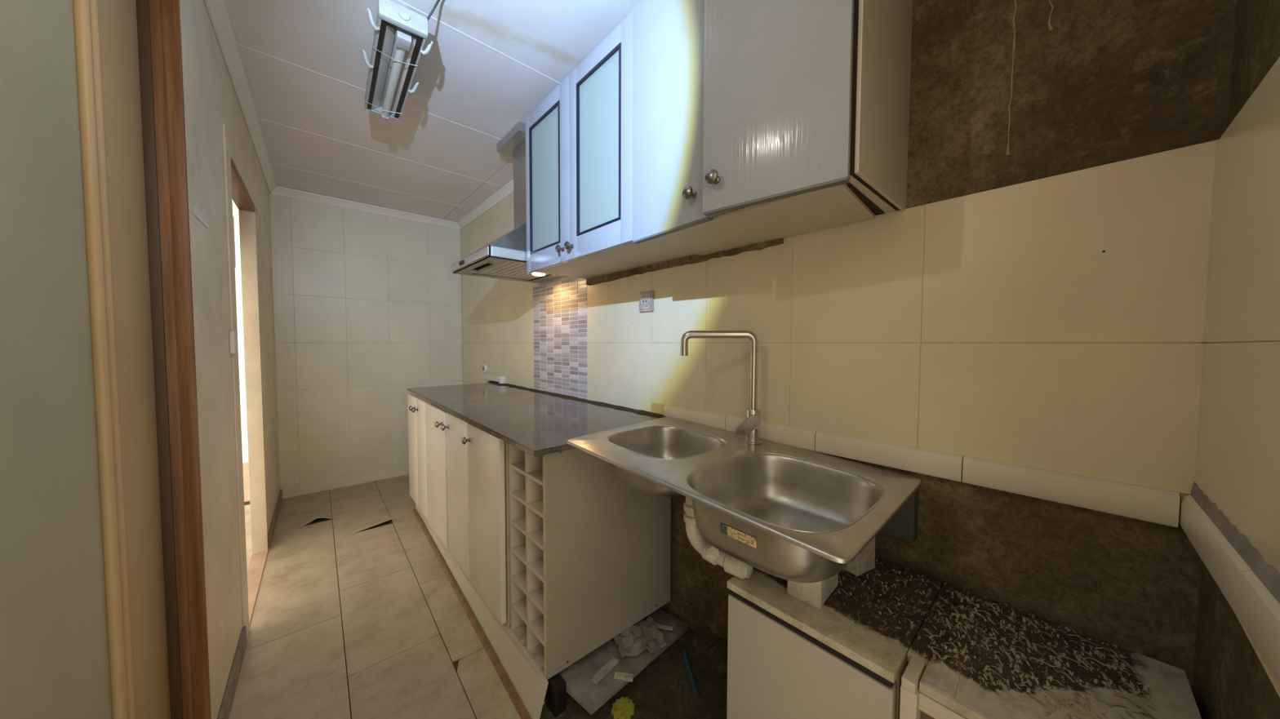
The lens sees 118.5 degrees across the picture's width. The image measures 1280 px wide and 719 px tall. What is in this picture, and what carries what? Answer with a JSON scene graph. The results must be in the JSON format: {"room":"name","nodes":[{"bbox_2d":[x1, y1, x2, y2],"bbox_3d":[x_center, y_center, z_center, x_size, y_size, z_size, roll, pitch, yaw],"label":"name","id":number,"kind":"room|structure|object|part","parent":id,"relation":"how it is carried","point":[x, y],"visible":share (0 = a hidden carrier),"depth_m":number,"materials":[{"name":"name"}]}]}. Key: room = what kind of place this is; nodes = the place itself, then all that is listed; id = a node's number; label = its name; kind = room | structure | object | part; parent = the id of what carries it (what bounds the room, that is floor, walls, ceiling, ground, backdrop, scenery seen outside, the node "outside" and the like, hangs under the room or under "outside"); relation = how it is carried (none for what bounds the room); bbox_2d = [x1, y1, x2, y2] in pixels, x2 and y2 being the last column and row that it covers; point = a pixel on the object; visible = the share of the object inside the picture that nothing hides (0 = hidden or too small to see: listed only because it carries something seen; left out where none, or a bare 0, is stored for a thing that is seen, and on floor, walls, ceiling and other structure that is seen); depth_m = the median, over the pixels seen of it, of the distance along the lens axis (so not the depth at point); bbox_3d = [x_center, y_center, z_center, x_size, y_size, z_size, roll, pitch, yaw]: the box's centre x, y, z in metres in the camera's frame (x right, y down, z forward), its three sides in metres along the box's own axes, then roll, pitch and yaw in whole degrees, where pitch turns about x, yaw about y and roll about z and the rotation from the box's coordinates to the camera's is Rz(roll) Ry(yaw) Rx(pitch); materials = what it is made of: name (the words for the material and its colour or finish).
{"room":"damaged room","nodes":[
{"label":"damaged room","id":0,"kind":"room"},
{"bbox_2d":[179,0,279,718],"bbox_3d":[-1.316,-0.036,1.147,0.072,2.256,4.109,-2,3,-40],"label":"wall","id":1,"kind":"structure","parent":0,"point":[211,100],"depth_m":1.20,"materials":[{"name":"paint"}]},
{"bbox_2d":[0,0,211,718],"bbox_3d":[-0.841,0.084,0.561,0.109,2.060,1.050,-2,3,-42],"label":"door","id":2,"kind":"structure","parent":1,"relation":"in","point":[103,602],"depth_m":0.68,"materials":[{"name":"brown wood"}]},
{"bbox_3d":[-0.984,0.037,0.701,0.019,1.700,0.054,-2,3,-42],"label":"panel moulding","id":3,"kind":"part","parent":2,"relation":"part of","materials":[{"name":"beige wood"}]},
{"bbox_3d":[-1.179,0.067,0.950,0.097,2.060,0.018,-2,3,-42],"label":"frame","id":4,"kind":"part","parent":2,"relation":"part of","materials":[{"name":"brown wood"}]},
{"bbox_2d":[217,626,247,718],"bbox_3d":[-1.320,1.048,1.235,0.009,0.075,0.520,-2,3,-40],"label":"baseboard","id":5,"kind":"structure","parent":1,"relation":"attached to","point":[224,713],"depth_m":1.24,"materials":[{"name":"beige wood"}]},
{"bbox_2d":[229,331,237,353],"bbox_3d":[-1.479,-0.062,1.387,0.013,0.080,0.060,-2,3,-40],"label":"light switch","id":6,"kind":"object","parent":1,"relation":"attached to","point":[233,335],"depth_m":1.37,"materials":[{"name":"white plastic"}]},
{"bbox_2d":[204,0,276,193],"bbox_3d":[-1.764,-1.151,1.709,0.040,0.051,2.573,-2,3,-40],"label":"trim","id":7,"kind":"structure","parent":1,"relation":"attached to","point":[218,11],"depth_m":1.54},
{"bbox_2d":[222,123,268,639],"bbox_3d":[-2.051,0.083,1.862,0.285,1.954,1.700,-2,3,-42],"label":"door frame","id":8,"kind":"structure","parent":1,"relation":"in","point":[238,188],"depth_m":1.99,"materials":[{"name":"paint"}]},
{"bbox_3d":[-1.827,-0.825,1.767,0.005,0.069,0.860,-2,3,-40],"label":"head casing","id":9,"kind":"part","parent":8,"relation":"part of","materials":[{"name":"paint"}]},
{"bbox_2d":[267,489,282,547],"bbox_3d":[-2.332,0.995,2.443,0.009,0.075,0.854,-2,3,-40],"label":"baseboard","id":10,"kind":"structure","parent":1,"relation":"attached to","point":[271,532],"depth_m":2.35,"materials":[{"name":"brown wood"}]},
{"bbox_2d":[269,193,462,498],"bbox_3d":[-2.152,-0.123,3.213,1.482,2.256,0.120,-2,3,-42],"label":"wall","id":11,"kind":"structure","parent":0,"point":[367,306],"depth_m":3.03,"materials":[{"name":"tile"}]},
{"bbox_2d":[271,186,460,230],"bbox_3d":[-2.119,-1.208,3.087,1.265,0.051,0.040,-2,3,-42],"label":"trim","id":12,"kind":"structure","parent":11,"relation":"attached to","point":[281,191],"depth_m":3.01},
{"bbox_2d":[225,0,640,222],"bbox_3d":[-0.925,-1.206,1.522,1.900,0.081,4.220,-2,3,-42],"label":"ceiling","id":13,"kind":"structure","parent":0,"point":[489,64],"depth_m":1.64,"materials":[{"name":"paint"}]},
{"bbox_3d":[-2.101,-1.230,2.822,1.266,0.012,0.509,-2,3,-42],"label":"panel","id":14,"kind":"part","parent":13,"relation":"part of","materials":[{"name":"white paint"}]},
{"bbox_3d":[-1.728,-1.211,2.404,1.266,0.012,0.599,-2,3,-42],"label":"panel","id":15,"kind":"part","parent":13,"relation":"part of","materials":[{"name":"white plastic"}]},
{"bbox_3d":[-1.326,-1.192,1.952,1.266,0.012,0.599,-2,3,-42],"label":"panel","id":16,"kind":"part","parent":13,"relation":"part of","materials":[{"name":"white plastic"}]},
{"bbox_3d":[-0.924,-1.172,1.500,1.266,0.012,0.601,-2,3,-42],"label":"panel","id":17,"kind":"part","parent":13,"relation":"part of","materials":[{"name":"white plastic"}]},
{"bbox_2d":[361,0,433,120],"bbox_3d":[-0.917,-1.091,1.397,0.195,0.140,0.626,-2,3,-42],"label":"lamp","id":18,"kind":"object","parent":13,"relation":"attached to","point":[401,33],"visible":1,"depth_m":1.31,"materials":[{"name":"white plastic"}]},
{"bbox_2d":[426,0,439,20],"bbox_3d":[-0.556,-1.111,1.130,0.300,0.076,0.029,2,3,38],"label":"cable","id":19,"kind":"object","parent":13,"relation":"attached to","point":[437,1],"visible":1,"depth_m":1.21,"materials":[{"name":"grey plastic"}]},
{"bbox_3d":[-1.555,-1.248,3.307,0.186,0.012,0.509,-2,3,-42],"label":"panel","id":20,"kind":"part","parent":13,"relation":"part of","materials":[{"name":"white plastic"}]},
{"bbox_3d":[-1.183,-1.229,2.889,0.186,0.012,0.599,-2,3,-42],"label":"panel","id":21,"kind":"part","parent":13,"relation":"part of","materials":[{"name":"white paint"}]},
{"bbox_3d":[-0.781,-1.210,2.437,0.186,0.012,0.599,-2,3,-42],"label":"panel","id":22,"kind":"part","parent":13,"relation":"part of","materials":[{"name":"white plastic"}]},
{"bbox_3d":[-0.520,-1.152,1.047,1.266,0.012,0.600,-2,3,-42],"label":"panel","id":23,"kind":"part","parent":13,"relation":"part of","materials":[{"name":"white plastic"}]},
{"bbox_2d":[228,462,727,718],"bbox_3d":[-1.812,1.078,1.702,3.100,0.093,5.520,-2,3,-42],"label":"floor","id":24,"kind":"structure","parent":0,"point":[356,615],"depth_m":1.47,"materials":[{"name":"beige tile"}]},
{"bbox_2d":[407,392,429,519],"bbox_3d":[-1.189,0.574,2.557,0.608,0.716,0.500,-2,3,-42],"label":"base cabinet","id":25,"kind":"object","parent":24,"relation":"on","point":[415,404],"visible":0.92,"depth_m":2.35,"materials":[{"name":"laminate"}]},
{"bbox_3d":[-1.462,0.577,2.470,0.020,0.685,0.259,-2,3,-42],"label":"door","id":26,"kind":"part","parent":25,"relation":"part of","materials":[{"name":"white wood"}]},
{"bbox_3d":[-1.367,0.305,2.313,0.032,0.030,0.031,-2,3,-42],"label":"knob","id":27,"kind":"part","parent":25,"relation":"part of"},
{"bbox_3d":[-1.296,0.585,2.283,0.020,0.685,0.225,-2,3,-42],"label":"door","id":28,"kind":"part","parent":25,"relation":"part of","materials":[{"name":"white wood"}]},
{"bbox_2d":[425,402,510,626],"bbox_3d":[-0.659,0.600,1.958,0.612,0.716,1.090,-2,3,-42],"label":"base cabinet","id":29,"kind":"object","parent":24,"relation":"on","point":[467,466],"visible":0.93,"depth_m":1.59,"materials":[{"name":"laminate"}]},
{"bbox_3d":[-1.084,0.595,2.039,0.020,0.685,0.393,-2,3,-42],"label":"door","id":30,"kind":"part","parent":29,"relation":"part of","materials":[{"name":"white wood"}]},
{"bbox_3d":[-1.004,0.324,1.900,0.032,0.030,0.031,-2,3,-42],"label":"knob","id":31,"kind":"part","parent":29,"relation":"part of","materials":[{"name":"silver metal"}]},
{"bbox_3d":[-0.941,0.326,1.835,0.032,0.030,0.031,-2,3,-42],"label":"knob","id":32,"kind":"part","parent":29,"relation":"part of","materials":[{"name":"silver metal"}]},
{"bbox_3d":[-0.838,0.607,1.769,0.020,0.685,0.322,-2,3,-42],"label":"door","id":33,"kind":"part","parent":29,"relation":"part of","materials":[{"name":"white wood"}]},
{"bbox_3d":[-0.725,0.337,1.587,0.032,0.030,0.031,-2,3,-42],"label":"knob","id":34,"kind":"part","parent":29,"relation":"part of","materials":[{"name":"silver metal"}]},
{"bbox_3d":[-0.613,0.619,1.510,0.020,0.685,0.351,-2,3,-42],"label":"door","id":35,"kind":"part","parent":29,"relation":"part of","materials":[{"name":"white wood"}]},
{"bbox_2d":[407,382,659,457],"bbox_3d":[-0.732,0.229,2.031,0.617,0.018,1.990,-2,3,-42],"label":"countertop","id":36,"kind":"structure","parent":29,"relation":"on","point":[535,424],"depth_m":1.65,"materials":[{"name":"stone"}]},
{"bbox_2d":[480,373,505,383],"bbox_3d":[-1.163,0.145,2.984,0.040,0.052,0.450,-2,3,-42],"label":"cable cover","id":37,"kind":"object","parent":36,"relation":"on","point":[501,380],"visible":1,"depth_m":2.92,"materials":[{"name":"white plastic"}]},
{"bbox_2d":[488,380,666,417],"bbox_3d":[-0.544,0.204,2.291,0.036,0.012,1.950,-2,3,-42],"label":"old sealant","id":38,"kind":"object","parent":36,"relation":"on","point":[597,403],"visible":0.97,"depth_m":1.97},
{"bbox_2d":[566,416,922,582],"bbox_3d":[0.213,0.372,1.067,0.524,0.242,0.869,-2,3,-42],"label":"sink","id":39,"kind":"object","parent":36,"relation":"in","point":[780,510],"visible":1,"depth_m":0.96,"materials":[{"name":"metal"}]},
{"bbox_3d":[0.085,0.318,1.204,0.324,0.139,0.316,-2,3,-42],"label":"bowl","id":40,"kind":"part","parent":39,"relation":"part of","materials":[{"name":"metal"}]},
{"bbox_2d":[680,330,761,444],"bbox_3d":[0.255,0.084,1.206,0.256,0.351,0.067,1,2,11],"label":"mixer tap","id":41,"kind":"object","parent":39,"relation":"on","point":[749,429],"visible":1,"depth_m":1.18,"materials":[{"name":"silver metal"}]},
{"bbox_3d":[0.249,0.034,1.210,0.241,0.251,0.024,1,2,10],"label":"spout","id":42,"kind":"part","parent":41,"relation":"part of","materials":[{"name":"silver metal"}]},
{"bbox_3d":[0.331,0.205,1.167,0.074,0.073,0.012,1,2,11],"label":"lever","id":43,"kind":"part","parent":41,"relation":"part of","materials":[{"name":"silver metal"}]},
{"bbox_3d":[0.326,0.345,0.873,0.400,0.140,0.352,-2,3,-42],"label":"bowl","id":44,"kind":"part","parent":39,"relation":"part of","materials":[{"name":"metal"}]},
{"bbox_2d":[413,508,530,718],"bbox_3d":[-0.931,1.054,1.860,0.018,0.014,1.907,-2,3,-40],"label":"trim","id":45,"kind":"structure","parent":24,"relation":"on","point":[511,691],"depth_m":1.48,"materials":[{"name":"beige wood"}]},
{"bbox_2d":[415,503,548,718],"bbox_3d":[-0.902,1.011,1.882,0.056,0.097,1.907,-2,3,-40],"label":"board","id":46,"kind":"object","parent":24,"relation":"on","point":[530,684],"visible":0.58,"depth_m":1.36,"materials":[{"name":"laminate"}]},
{"bbox_2d":[544,672,566,717],"bbox_3d":[-0.268,1.048,1.201,0.040,0.092,0.070,-2,3,-42],"label":"block","id":47,"kind":"object","parent":24,"relation":"on","point":[555,699],"visible":0.82,"depth_m":1.18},
{"bbox_2d":[508,443,671,679],"bbox_3d":[-0.173,0.628,1.456,0.556,0.720,0.274,-2,3,-42],"label":"rack","id":48,"kind":"object","parent":47,"relation":"on","point":[589,549],"visible":0.8,"depth_m":1.29,"materials":[{"name":"laminate"}]},
{"bbox_3d":[-0.259,0.623,1.553,0.555,0.720,0.014,-2,3,-42],"label":"panel","id":49,"kind":"part","parent":48,"relation":"part of","materials":[{"name":"laminate"}]},
{"bbox_2d":[510,461,542,485],"bbox_3d":[-0.176,0.374,1.443,0.544,0.012,0.244,-2,3,-42],"label":"shelf","id":50,"kind":"object","parent":48,"relation":"attached to","point":[535,473],"depth_m":1.27,"materials":[{"name":"laminate"}]},
{"bbox_2d":[511,488,542,518],"bbox_3d":[-0.176,0.476,1.447,0.544,0.012,0.244,-2,3,-42],"label":"shelf","id":51,"kind":"object","parent":48,"relation":"attached to","point":[535,504],"depth_m":1.28,"materials":[{"name":"laminate"}]},
{"bbox_2d":[511,515,543,551],"bbox_3d":[-0.176,0.578,1.451,0.544,0.012,0.244,-2,3,-42],"label":"shelf","id":52,"kind":"object","parent":48,"relation":"attached to","point":[535,534],"depth_m":1.28,"materials":[{"name":"laminate"}]},
{"bbox_2d":[511,543,543,582],"bbox_3d":[-0.177,0.680,1.455,0.544,0.012,0.244,-2,3,-42],"label":"shelf","id":53,"kind":"object","parent":48,"relation":"attached to","point":[535,564],"depth_m":1.29,"materials":[{"name":"laminate"}]},
{"bbox_2d":[511,570,543,614],"bbox_3d":[-0.177,0.782,1.460,0.544,0.012,0.244,-2,3,-42],"label":"shelf","id":54,"kind":"object","parent":48,"relation":"attached to","point":[535,593],"depth_m":1.29,"materials":[{"name":"laminate"}]},
{"bbox_2d":[511,597,543,645],"bbox_3d":[-0.177,0.883,1.464,0.544,0.012,0.244,-2,3,-42],"label":"shelf","id":55,"kind":"object","parent":48,"relation":"attached to","point":[535,624],"depth_m":1.30,"materials":[{"name":"laminate"}]},
{"bbox_2d":[611,696,634,718],"bbox_3d":[-0.052,1.088,1.186,0.074,0.013,0.070,-2,3,-42],"label":"sponge","id":56,"kind":"object","parent":24,"relation":"on","point":[623,708],"visible":1,"depth_m":1.18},
{"bbox_2d":[559,608,688,715],"bbox_3d":[-0.038,1.042,1.368,0.212,0.073,0.519,2,3,40],"label":"debris","id":57,"kind":"object","parent":24,"relation":"on","point":[591,696],"depth_m":1.27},
{"bbox_3d":[-0.114,1.020,1.250,0.022,0.020,0.114,2,3,34],"label":"offcut strip","id":58,"kind":"part","parent":57,"relation":"part of","materials":[{"name":"beige wood"}]},
{"bbox_3d":[-0.053,1.027,1.234,0.060,0.010,0.020,0,2,7],"label":"offcut strip","id":59,"kind":"part","parent":57,"relation":"part of","materials":[{"name":"beige wood"}]},
{"bbox_2d":[613,616,666,657],"bbox_3d":[-0.009,1.010,1.393,0.180,0.047,0.148,-1,3,-23],"label":"plastic wrapping","id":60,"kind":"object","parent":57,"relation":"on","point":[643,634],"visible":0.82,"depth_m":1.37,"materials":[{"name":"white plastic"}]},
{"bbox_3d":[0.090,1.031,1.469,0.071,0.010,0.014,1,2,9],"label":"offcut strip","id":61,"kind":"part","parent":57,"relation":"part of","materials":[{"name":"beige wood"}]},
{"bbox_2d":[682,649,697,693],"bbox_3d":[0.172,1.081,1.326,0.018,0.016,0.162,0,2,-6],"label":"hose","id":62,"kind":"object","parent":24,"relation":"on","point":[691,678],"visible":1,"depth_m":1.31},
{"bbox_2d":[691,625,728,672],"bbox_3d":[0.347,1.058,1.306,0.075,0.065,0.400,-2,3,-42],"label":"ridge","id":63,"kind":"object","parent":24,"relation":"on","point":[708,644],"visible":0.38,"depth_m":1.40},
{"bbox_2d":[693,675,727,717],"bbox_3d":[0.166,1.097,1.118,0.444,0.013,0.143,-2,3,-42],"label":"crumbs","id":64,"kind":"object","parent":24,"relation":"on","point":[722,676],"visible":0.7,"depth_m":1.22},
{"bbox_2d":[726,555,943,718],"bbox_3d":[0.445,0.803,0.882,0.373,0.605,0.328,-2,3,-42],"label":"base cabinet","id":65,"kind":"object","parent":24,"relation":"on","point":[788,657],"visible":0.78,"depth_m":0.77,"materials":[{"name":"laminate"}]},
{"bbox_3d":[0.318,0.824,0.770,0.026,0.561,0.325,-2,3,-42],"label":"panel","id":66,"kind":"part","parent":65,"relation":"part of","materials":[{"name":"white wood"}]},
{"bbox_2d":[786,573,838,608],"bbox_3d":[0.380,0.465,0.836,0.071,0.084,0.114,2,3,44],"label":"brick","id":67,"kind":"object","parent":65,"relation":"on","point":[815,594],"visible":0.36,"depth_m":0.80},
{"bbox_2d":[843,537,875,576],"bbox_3d":[0.526,0.462,0.920,0.076,0.084,0.047,-1,3,-30],"label":"brick","id":68,"kind":"object","parent":65,"relation":"on","point":[864,562],"visible":0.39,"depth_m":0.90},
{"bbox_2d":[899,582,1201,718],"bbox_3d":[0.662,0.813,0.641,0.370,0.605,0.316,-2,3,-42],"label":"base cabinet","id":69,"kind":"object","parent":24,"relation":"on","point":[973,655],"visible":1,"depth_m":0.63,"materials":[{"name":"laminate"}]},
{"bbox_3d":[0.568,0.820,0.747,0.369,0.583,0.022,-2,3,-42],"label":"panel","id":70,"kind":"part","parent":69,"relation":"part of","materials":[{"name":"laminate"}]},
{"bbox_3d":[0.455,0.523,0.633,0.065,0.017,0.019,-2,3,-42],"label":"edge post","id":71,"kind":"part","parent":69,"relation":"part of","materials":[{"name":"laminate"}]},
{"bbox_3d":[0.558,0.838,0.530,0.008,0.544,0.288,-2,3,-42],"label":"panel","id":72,"kind":"part","parent":69,"relation":"part of","materials":[{"name":"brown wood"}]},
{"bbox_3d":[0.490,0.515,0.619,0.071,0.002,0.040,-2,3,-44],"label":"patch plate","id":73,"kind":"part","parent":69,"relation":"part of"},
{"bbox_3d":[0.552,0.552,0.512,0.026,0.027,0.288,-2,3,-42],"label":"rail","id":74,"kind":"part","parent":69,"relation":"part of","materials":[{"name":"laminate"}]},
{"bbox_2d":[460,0,1236,689],"bbox_3d":[-0.306,-0.073,2.136,0.156,2.256,4.200,-2,3,-42],"label":"wall","id":75,"kind":"structure","parent":0,"point":[1037,297],"depth_m":0.82,"materials":[{"name":"beige tile"}]},
{"bbox_2d":[482,364,487,372],"bbox_3d":[-1.272,0.073,3.118,0.020,0.067,0.068,-2,3,-42],"label":"outlet","id":76,"kind":"object","parent":75,"relation":"attached to","point":[484,366],"visible":1,"depth_m":3.10,"materials":[{"name":"white plastic"}]},
{"bbox_2d":[457,178,513,229],"bbox_3d":[-1.113,-1.196,2.877,0.040,0.051,1.691,-2,3,-42],"label":"trim","id":77,"kind":"structure","parent":75,"relation":"attached to","point":[508,188],"depth_m":2.94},
{"bbox_2d":[451,122,564,283],"bbox_3d":[-0.657,-0.821,2.023,0.512,0.724,0.544,-2,3,-42],"label":"hood","id":78,"kind":"object","parent":75,"relation":"attached to","point":[504,258],"visible":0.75,"depth_m":2.00,"materials":[{"name":"metal"}]},
{"bbox_3d":[-0.902,-0.490,1.929,0.005,0.018,0.070,-2,3,-42],"label":"control panel","id":79,"kind":"part","parent":78,"relation":"part of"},
{"bbox_3d":[-0.910,-0.472,2.050,0.037,0.007,0.100,-2,3,-42],"label":"lamp panel","id":80,"kind":"part","parent":78,"relation":"part of","materials":[{"name":"beige plastic"}]},
{"bbox_3d":[-0.677,-0.461,1.788,0.037,0.007,0.100,-2,3,-42],"label":"lamp panel","id":81,"kind":"part","parent":78,"relation":"part of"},
{"bbox_3d":[-0.481,-0.124,2.247,0.010,0.710,0.622,-2,3,-42],"label":"mosaic panel","id":82,"kind":"part","parent":75,"relation":"part of","materials":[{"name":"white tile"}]},
{"bbox_2d":[524,11,695,279],"bbox_3d":[-0.160,-0.747,1.581,0.373,0.704,0.762,-2,3,-42],"label":"upper cabinet","id":83,"kind":"object","parent":75,"relation":"attached to","point":[579,139],"visible":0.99,"depth_m":1.43,"materials":[{"name":"laminate"}]},
{"bbox_3d":[-0.404,-0.759,1.639,0.004,0.554,0.259,-2,3,-42],"label":"glass pane","id":84,"kind":"part","parent":83,"relation":"part of","materials":[{"name":"grey glass"}]},
{"bbox_3d":[-0.395,-0.749,1.628,0.020,0.704,0.380,-2,3,-42],"label":"door","id":85,"kind":"part","parent":83,"relation":"part of","materials":[{"name":"white wood"}]},
{"bbox_3d":[-0.319,-0.440,1.516,0.032,0.030,0.031,-2,3,-42],"label":"knob","id":86,"kind":"part","parent":83,"relation":"part of","materials":[{"name":"silver metal"}]},
{"bbox_3d":[-0.274,-0.438,1.465,0.032,0.030,0.031,-2,3,-42],"label":"knob","id":87,"kind":"part","parent":83,"relation":"part of","materials":[{"name":"silver metal"}]},
{"bbox_3d":[-0.143,-0.746,1.346,0.004,0.554,0.256,-2,3,-42],"label":"glass pane","id":88,"kind":"part","parent":83,"relation":"part of","materials":[{"name":"grey glass"}]},
{"bbox_3d":[-0.140,-0.737,1.342,0.020,0.704,0.378,-2,3,-42],"label":"door","id":89,"kind":"part","parent":83,"relation":"part of","materials":[{"name":"white wood"}]},
{"bbox_2d":[639,290,653,312],"bbox_3d":[0.025,-0.251,1.651,0.016,0.088,0.086,-2,3,-42],"label":"wall socket","id":90,"kind":"object","parent":75,"relation":"attached to","point":[646,298],"visible":1,"depth_m":1.64,"materials":[{"name":"white plastic"}]},
{"bbox_2d":[632,0,912,255],"bbox_3d":[0.293,-0.717,1.039,0.427,0.716,0.646,-2,3,-42],"label":"upper cabinet","id":91,"kind":"object","parent":75,"relation":"attached to","point":[754,122],"visible":1,"depth_m":0.87,"materials":[{"name":"laminate"}]},
{"bbox_3d":[0.083,-0.722,1.077,0.022,0.710,0.309,-2,3,-39],"label":"door","id":92,"kind":"part","parent":91,"relation":"part of","materials":[{"name":"white wood"}]},
{"bbox_3d":[0.128,-0.431,0.989,0.034,0.032,0.032,-2,3,-42],"label":"knob","id":93,"kind":"part","parent":91,"relation":"part of","materials":[{"name":"silver metal"}]},
{"bbox_3d":[0.172,-0.425,0.891,0.035,0.032,0.032,-2,3,-42],"label":"knob","id":94,"kind":"part","parent":91,"relation":"part of","materials":[{"name":"silver metal"}]},
{"bbox_3d":[0.319,-0.376,1.097,0.299,0.009,0.602,-2,3,-42],"label":"panel","id":95,"kind":"part","parent":91,"relation":"part of","materials":[{"name":"laminate"}]},
{"bbox_3d":[0.283,-0.710,0.824,0.318,0.712,0.022,2,3,39],"label":"door","id":96,"kind":"part","parent":91,"relation":"part of","materials":[{"name":"white wood"}]},
{"bbox_3d":[0.543,-0.715,0.834,0.325,0.697,0.008,-2,3,-42],"label":"panel","id":97,"kind":"part","parent":91,"relation":"part of","materials":[{"name":"laminate"}]},
{"bbox_2d":[879,487,919,542],"bbox_3d":[0.587,0.371,1.045,0.036,0.145,0.284,-2,3,-42],"label":"panel","id":98,"kind":"object","parent":75,"relation":"attached to","point":[903,525],"visible":0.24,"depth_m":0.94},
{"bbox_2d":[663,404,1179,528],"bbox_3d":[0.524,0.240,1.119,0.025,0.059,1.256,-2,3,-42],"label":"trim","id":99,"kind":"structure","parent":75,"relation":"attached to","point":[1154,505],"depth_m":0.84,"materials":[{"name":"tile"}]},
{"bbox_2d":[1190,0,1279,718],"bbox_3d":[0.772,0.002,0.389,0.870,2.256,0.154,-2,3,-42],"label":"wall","id":100,"kind":"structure","parent":0,"point":[1237,483],"depth_m":0.51,"materials":[{"name":"tile"}]},
{"bbox_2d":[1179,494,1279,685],"bbox_3d":[0.689,0.269,0.425,0.680,0.059,0.025,-2,3,-42],"label":"trim","id":101,"kind":"structure","parent":100,"relation":"attached to","point":[1256,609],"depth_m":0.44,"materials":[{"name":"tile"}]}
]}

